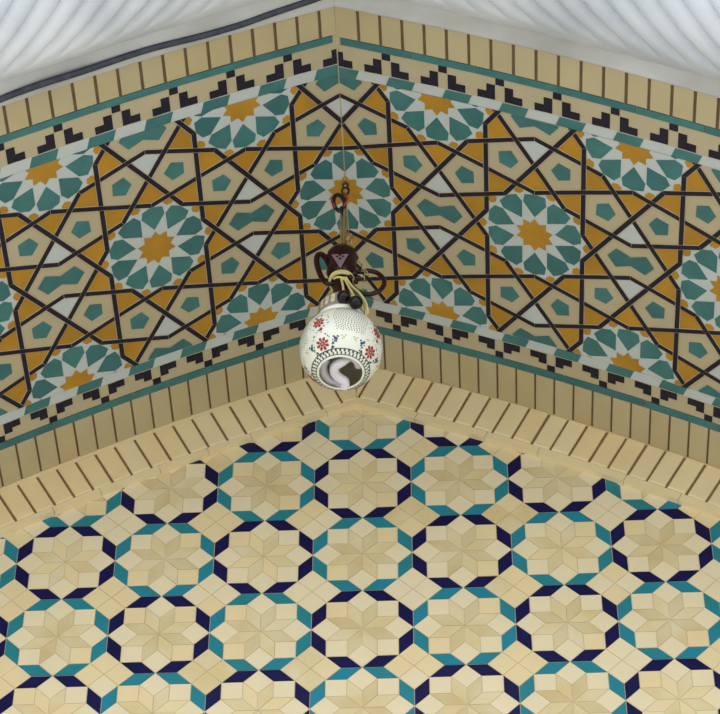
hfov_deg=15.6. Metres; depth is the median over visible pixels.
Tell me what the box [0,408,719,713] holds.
wall
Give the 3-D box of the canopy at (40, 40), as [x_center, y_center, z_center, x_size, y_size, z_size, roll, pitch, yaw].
[-1.276,-0.847,7.407,2.379,1.680,0.409,-2,-47,2]
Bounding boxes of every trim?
[0,377,356,537]
[356,368,719,518]
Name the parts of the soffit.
mosaic panel, mosaic panel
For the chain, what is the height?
0.334 m
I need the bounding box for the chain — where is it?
[330,182,353,245]
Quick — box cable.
[0,0,320,102]
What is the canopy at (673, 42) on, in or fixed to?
attached to the soffit
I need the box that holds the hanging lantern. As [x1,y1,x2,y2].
[299,243,386,390]
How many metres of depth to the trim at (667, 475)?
8.53 m
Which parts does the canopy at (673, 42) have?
rope moulding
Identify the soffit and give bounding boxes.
[0,7,719,488]
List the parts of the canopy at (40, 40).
rope moulding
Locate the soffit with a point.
(542, 229)
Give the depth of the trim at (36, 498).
8.57 m
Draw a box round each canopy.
[0,0,333,106]
[334,0,719,97]
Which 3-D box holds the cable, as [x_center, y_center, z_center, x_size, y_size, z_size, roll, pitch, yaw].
[-0.962,-0.707,7.486,2.064,1.104,0.058,-3,-48,3]
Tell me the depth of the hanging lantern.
7.69 m
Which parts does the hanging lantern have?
wooden handle, spiral bulb, globe, yellow cord, carved knob, wooden handle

